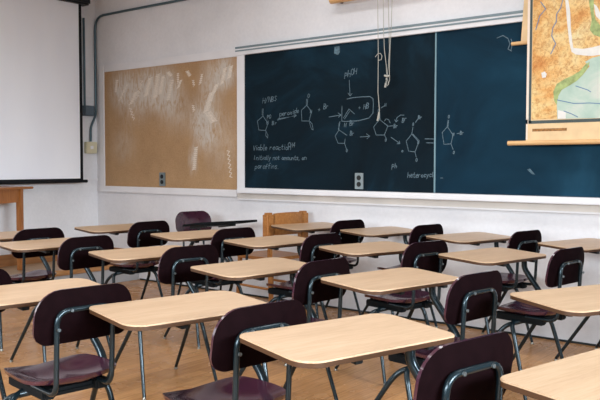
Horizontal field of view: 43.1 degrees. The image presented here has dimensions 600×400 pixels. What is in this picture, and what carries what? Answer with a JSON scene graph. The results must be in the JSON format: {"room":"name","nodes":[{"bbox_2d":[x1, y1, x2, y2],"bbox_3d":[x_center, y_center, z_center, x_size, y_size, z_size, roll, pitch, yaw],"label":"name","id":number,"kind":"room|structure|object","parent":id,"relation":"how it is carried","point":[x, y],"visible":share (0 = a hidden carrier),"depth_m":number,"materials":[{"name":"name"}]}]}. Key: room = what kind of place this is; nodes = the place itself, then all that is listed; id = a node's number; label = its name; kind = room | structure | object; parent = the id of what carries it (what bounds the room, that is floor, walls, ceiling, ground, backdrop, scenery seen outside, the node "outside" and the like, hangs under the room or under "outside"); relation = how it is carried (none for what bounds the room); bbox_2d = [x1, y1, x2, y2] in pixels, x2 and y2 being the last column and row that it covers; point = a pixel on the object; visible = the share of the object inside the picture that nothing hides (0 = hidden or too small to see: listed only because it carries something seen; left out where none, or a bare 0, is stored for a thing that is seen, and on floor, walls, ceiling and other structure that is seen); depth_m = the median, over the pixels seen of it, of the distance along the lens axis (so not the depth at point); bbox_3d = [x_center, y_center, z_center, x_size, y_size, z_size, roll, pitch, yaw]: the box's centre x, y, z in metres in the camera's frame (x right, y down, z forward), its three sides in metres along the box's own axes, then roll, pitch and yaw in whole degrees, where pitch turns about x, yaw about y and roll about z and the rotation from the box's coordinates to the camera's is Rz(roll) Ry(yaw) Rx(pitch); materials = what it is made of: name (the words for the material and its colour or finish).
{"room":"classroom","nodes":[
{"label":"classroom","id":0,"kind":"room"},
{"bbox_2d":[0,0,97,254],"bbox_3d":[-4.938,-0.736,5.376,0.120,3.450,8.335,2,3,38],"label":"wall","id":1,"kind":"structure","parent":0,"point":[64,206],"depth_m":8.41,"materials":[{"name":"paint"}]},
{"bbox_2d":[0,254,57,266],"bbox_3d":[-4.886,0.729,5.402,0.020,0.120,8.335,2,3,38],"label":"baseboard","id":2,"kind":"structure","parent":1,"relation":"attached to","point":[5,260],"depth_m":7.83,"materials":[{"name":"brown wood"}]},
{"bbox_2d":[0,0,89,183],"bbox_3d":[-3.198,-1.197,7.294,0.200,2.107,2.740,2,3,38],"label":"projection screen","id":3,"kind":"object","parent":1,"relation":"attached to","point":[41,115],"visible":1,"depth_m":7.88,"materials":[{"name":"fabric"}]},
{"bbox_2d":[83,18,85,104],"bbox_3d":[-2.391,-1.528,8.425,0.024,0.969,0.024,2,3,38],"label":"conduit","id":4,"kind":"object","parent":1,"relation":"attached to","point":[84,70],"visible":1,"depth_m":8.42,"materials":[{"name":"grey metal"}]},
{"bbox_2d":[82,105,94,115],"bbox_3d":[-2.360,-0.994,8.463,0.074,0.112,0.130,2,3,38],"label":"junction box","id":5,"kind":"object","parent":1,"relation":"attached to","point":[87,110],"visible":0.9,"depth_m":8.42,"materials":[{"name":"grey metal"}]},
{"bbox_2d":[84,142,96,153],"bbox_3d":[-2.344,-0.586,8.517,0.058,0.129,0.145,2,3,38],"label":"switch box","id":6,"kind":"object","parent":1,"relation":"attached to","point":[89,147],"visible":1,"depth_m":8.49,"materials":[{"name":"white paint"}]},
{"bbox_2d":[0,279,599,399],"bbox_3d":[-0.840,1.194,2.277,10.468,0.100,8.435,2,3,38],"label":"floor","id":7,"kind":"structure","parent":0,"point":[364,381],"depth_m":4.77,"materials":[{"name":"brown wood"}]},
{"bbox_2d":[0,269,11,399],"bbox_3d":[-1.572,0.685,3.325,0.588,0.814,0.677,-2,4,-44],"label":"desk","id":8,"kind":"object","parent":7,"relation":"on","point":[5,279],"visible":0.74,"depth_m":3.24,"materials":[{"name":"grey paint"}]},
{"bbox_2d":[0,227,64,350],"bbox_3d":[-1.982,0.588,5.366,0.588,0.814,0.677,-3,4,-44],"label":"desk","id":9,"kind":"object","parent":7,"relation":"on","point":[53,232],"visible":0.43,"depth_m":5.18,"materials":[{"name":"grey paint"}]},
{"bbox_2d":[0,235,113,362],"bbox_3d":[-1.502,0.615,4.805,0.588,0.814,0.677,-3,4,-45],"label":"desk","id":10,"kind":"object","parent":7,"relation":"on","point":[73,254],"visible":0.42,"depth_m":4.64,"materials":[{"name":"grey paint"}]},
{"bbox_2d":[0,278,131,399],"bbox_3d":[-0.970,0.704,2.942,0.588,0.814,0.677,-2,4,-41],"label":"desk","id":11,"kind":"object","parent":7,"relation":"on","point":[62,315],"visible":0.9,"depth_m":2.78,"materials":[{"name":"grey paint"}]},
{"bbox_2d":[0,261,138,283],"bbox_3d":[-4.513,0.893,5.304,0.731,0.204,8.032,2,3,38],"label":"platform","id":12,"kind":"object","parent":7,"relation":"on","point":[11,270],"visible":0.14,"depth_m":7.75,"materials":[{"name":"brown wood"}]},
{"bbox_2d":[0,186,32,269],"bbox_3d":[-2.972,0.297,7.156,0.380,0.822,1.050,1,3,14],"label":"table","id":13,"kind":"object","parent":12,"relation":"on","point":[8,194],"visible":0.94,"depth_m":7.45,"materials":[{"name":"orange wood"}]},
{"bbox_2d":[74,220,169,299],"bbox_3d":[-1.360,0.558,6.018,0.588,0.814,0.677,-2,4,-44],"label":"desk","id":14,"kind":"object","parent":7,"relation":"on","point":[139,233],"visible":0.79,"depth_m":5.86,"materials":[{"name":"grey paint"}]},
{"bbox_2d":[88,244,218,399],"bbox_3d":[-0.784,0.640,4.303,0.588,0.814,0.677,-2,3,-39],"label":"desk","id":15,"kind":"object","parent":7,"relation":"on","point":[175,262],"visible":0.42,"depth_m":4.12,"materials":[{"name":"grey paint"}]},
{"bbox_2d":[89,291,306,399],"bbox_3d":[-0.312,0.721,2.620,0.588,0.814,0.677,-2,3,-39],"label":"desk","id":16,"kind":"object","parent":7,"relation":"on","point":[237,314],"visible":0.8,"depth_m":2.55,"materials":[{"name":"grey paint"}]},
{"bbox_2d":[150,227,254,348],"bbox_3d":[-0.648,0.587,5.430,0.588,0.814,0.677,-2,4,-40],"label":"desk","id":17,"kind":"object","parent":7,"relation":"on","point":[217,237],"visible":0.55,"depth_m":5.26,"materials":[{"name":"grey paint"}]},
{"bbox_2d":[175,211,256,294],"bbox_3d":[-0.804,0.520,6.829,0.588,0.814,0.677,-2,3,-37],"label":"desk","id":18,"kind":"object","parent":7,"relation":"on","point":[186,220],"visible":0.45,"depth_m":6.94,"materials":[{"name":"brown plastic"}]},
{"bbox_2d":[190,257,349,399],"bbox_3d":[-0.103,0.670,3.701,0.588,0.814,0.677,-3,4,-44],"label":"desk","id":19,"kind":"object","parent":7,"relation":"on","point":[308,289],"visible":0.48,"depth_m":3.56,"materials":[{"name":"grey paint"}]},
{"bbox_2d":[236,211,307,300],"bbox_3d":[-0.255,0.516,6.637,0.490,0.846,0.492,-2,4,-44],"label":"oak chair","id":20,"kind":"object","parent":7,"relation":"on","point":[269,219],"visible":0.44,"depth_m":6.45,"materials":[{"name":"brown wood"}]},
{"bbox_2d":[224,233,340,365],"bbox_3d":[-0.071,0.608,4.997,0.588,0.814,0.677,-3,4,-44],"label":"desk","id":21,"kind":"object","parent":7,"relation":"on","point":[308,250],"visible":0.45,"depth_m":4.86,"materials":[{"name":"grey paint"}]},
{"bbox_2d":[271,219,364,318],"bbox_3d":[0.189,0.552,6.200,0.588,0.814,0.677,-2,3,-38],"label":"desk","id":22,"kind":"object","parent":7,"relation":"on","point":[313,227],"visible":0.42,"depth_m":6.06,"materials":[{"name":"grey paint"}]},
{"bbox_2d":[239,313,512,399],"bbox_3d":[0.246,0.743,2.163,0.588,0.814,0.677,-2,3,-36],"label":"desk","id":23,"kind":"object","parent":7,"relation":"on","point":[471,368],"visible":0.95,"depth_m":2.09,"materials":[{"name":"brown wood"}]},
{"bbox_2d":[319,240,447,385],"bbox_3d":[0.539,0.630,4.567,0.588,0.814,0.677,-2,3,-36],"label":"desk","id":24,"kind":"object","parent":7,"relation":"on","point":[419,255],"visible":0.8,"depth_m":4.42,"materials":[{"name":"grey paint"}]},
{"bbox_2d":[340,224,442,327],"bbox_3d":[0.735,0.573,5.763,0.588,0.814,0.677,-2,3,-38],"label":"desk","id":25,"kind":"object","parent":7,"relation":"on","point":[419,233],"visible":0.41,"depth_m":5.70,"materials":[{"name":"grey paint"}]},
{"bbox_2d":[321,267,501,399],"bbox_3d":[0.520,0.689,3.304,0.588,0.814,0.677,-2,4,-39],"label":"desk","id":26,"kind":"object","parent":7,"relation":"on","point":[470,297],"visible":0.56,"depth_m":3.17,"materials":[{"name":"grey paint"}]},
{"bbox_2d":[426,230,541,343],"bbox_3d":[1.312,0.597,5.274,0.588,0.814,0.677,-2,3,-37],"label":"desk","id":27,"kind":"object","parent":7,"relation":"on","point":[528,240],"visible":0.59,"depth_m":5.16,"materials":[{"name":"grey paint"}]},
{"bbox_2d":[438,247,583,399],"bbox_3d":[1.206,0.647,4.212,0.588,0.814,0.677,-2,4,-40],"label":"desk","id":28,"kind":"object","parent":7,"relation":"on","point":[565,266],"visible":0.8,"depth_m":4.07,"materials":[{"name":"grey paint"}]},
{"bbox_2d":[500,348,599,399],"bbox_3d":[0.900,0.765,1.729,0.588,0.814,0.677,-2,3,-39],"label":"desk","id":29,"kind":"object","parent":7,"relation":"on","point":[576,377],"visible":1,"depth_m":1.79,"materials":[{"name":"grey paint"}]},
{"bbox_2d":[510,284,599,316],"bbox_3d":[1.220,0.714,2.815,0.588,0.814,0.677,-1,3,-26],"label":"desk","id":30,"kind":"object","parent":7,"relation":"on","point":[579,301],"visible":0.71,"depth_m":2.88,"materials":[{"name":"grey paint"}]},
{"bbox_2d":[538,238,599,360],"bbox_3d":[1.954,0.621,4.803,0.588,0.814,0.677,-2,3,-35],"label":"desk","id":31,"kind":"object","parent":7,"relation":"on","point":[590,245],"visible":0.66,"depth_m":4.83,"materials":[{"name":"grey paint"}]},
{"bbox_2d":[95,0,599,343],"bbox_3d":[1.758,-0.730,5.463,10.468,3.450,0.120,2,3,38],"label":"wall","id":32,"kind":"structure","parent":0,"point":[187,27],"depth_m":6.74,"materials":[{"name":"paint"}]},
{"bbox_2d":[90,0,184,141],"bbox_3d":[1.413,-1.216,5.563,9.562,1.410,0.099,2,3,38],"label":"conduit","id":33,"kind":"object","parent":32,"relation":"attached to","point":[172,1],"visible":1,"depth_m":8.51,"materials":[{"name":"grey metal"}]},
{"bbox_2d":[99,49,237,196],"bbox_3d":[-1.422,-0.764,7.888,2.112,1.407,0.029,2,3,38],"label":"corkboard","id":34,"kind":"object","parent":32,"relation":"attached to","point":[176,116],"visible":0.99,"depth_m":7.81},
{"bbox_2d":[159,172,164,185],"bbox_3d":[-1.435,-0.216,7.913,0.088,0.142,0.016,2,3,38],"label":"wall outlet","id":35,"kind":"object","parent":34,"relation":"attached to","point":[161,174],"visible":1,"depth_m":7.91,"materials":[{"name":"metal"}]},
{"bbox_2d":[329,0,353,3],"bbox_3d":[0.815,-1.673,6.004,1.363,0.085,0.133,2,3,38],"label":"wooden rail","id":36,"kind":"object","parent":32,"relation":"attached to","point":[330,1],"visible":1,"depth_m":6.34,"materials":[{"name":"brown wood"}]},
{"bbox_2d":[375,0,381,120],"bbox_3d":[0.632,-1.150,6.067,0.068,1.036,0.019,2,3,38],"label":"pull cord","id":37,"kind":"object","parent":36,"relation":"hanging from","point":[378,116],"visible":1,"depth_m":6.07,"materials":[{"name":"white fabric"}]},
{"bbox_2d":[383,0,391,87],"bbox_3d":[0.689,-1.278,6.008,0.097,0.774,0.020,2,3,38],"label":"pull cord","id":38,"kind":"object","parent":36,"relation":"hanging from","point":[386,75],"visible":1,"depth_m":6.01,"materials":[{"name":"white fabric"}]},
{"bbox_2d":[140,278,599,346],"bbox_3d":[2.043,1.001,5.232,9.630,0.014,0.012,2,3,38],"label":"trim","id":39,"kind":"structure","parent":32,"relation":"attached to","point":[473,327],"depth_m":6.01,"materials":[{"name":"paint"}]},
{"bbox_2d":[235,10,599,214],"bbox_3d":[2.355,-0.607,4.857,7.573,1.441,0.095,2,3,38],"label":"chalkboard","id":40,"kind":"object","parent":32,"relation":"attached to","point":[452,102],"visible":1,"depth_m":6.08,"materials":[{"name":"stone"}]},
{"bbox_2d":[355,173,363,188],"bbox_3d":[0.496,-0.159,6.379,0.084,0.136,0.016,2,3,38],"label":"wall outlet","id":41,"kind":"object","parent":40,"relation":"attached to","point":[359,177],"visible":1,"depth_m":6.37,"materials":[{"name":"white plastic"}]},
{"bbox_2d":[237,188,599,204],"bbox_3d":[2.376,0.023,4.870,7.518,0.048,0.094,2,3,38],"label":"chalk tray","id":42,"kind":"object","parent":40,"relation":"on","point":[478,197],"depth_m":5.92,"materials":[{"name":"white paint"}]},
{"bbox_2d":[511,0,527,45],"bbox_3d":[2.019,-1.648,5.041,1.267,1.122,0.047,2,3,38],"label":"map","id":43,"kind":"object","parent":40,"relation":"hanging from","point":[523,41],"visible":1,"depth_m":5.39,"materials":[{"name":"wood"}]},
{"bbox_2d":[507,0,599,145],"bbox_3d":[2.180,-1.309,4.859,1.750,1.894,0.059,2,3,38],"label":"map","id":44,"kind":"object","parent":32,"relation":"hanging from","point":[563,94],"visible":1,"depth_m":5.18,"materials":[{"name":"paper"}]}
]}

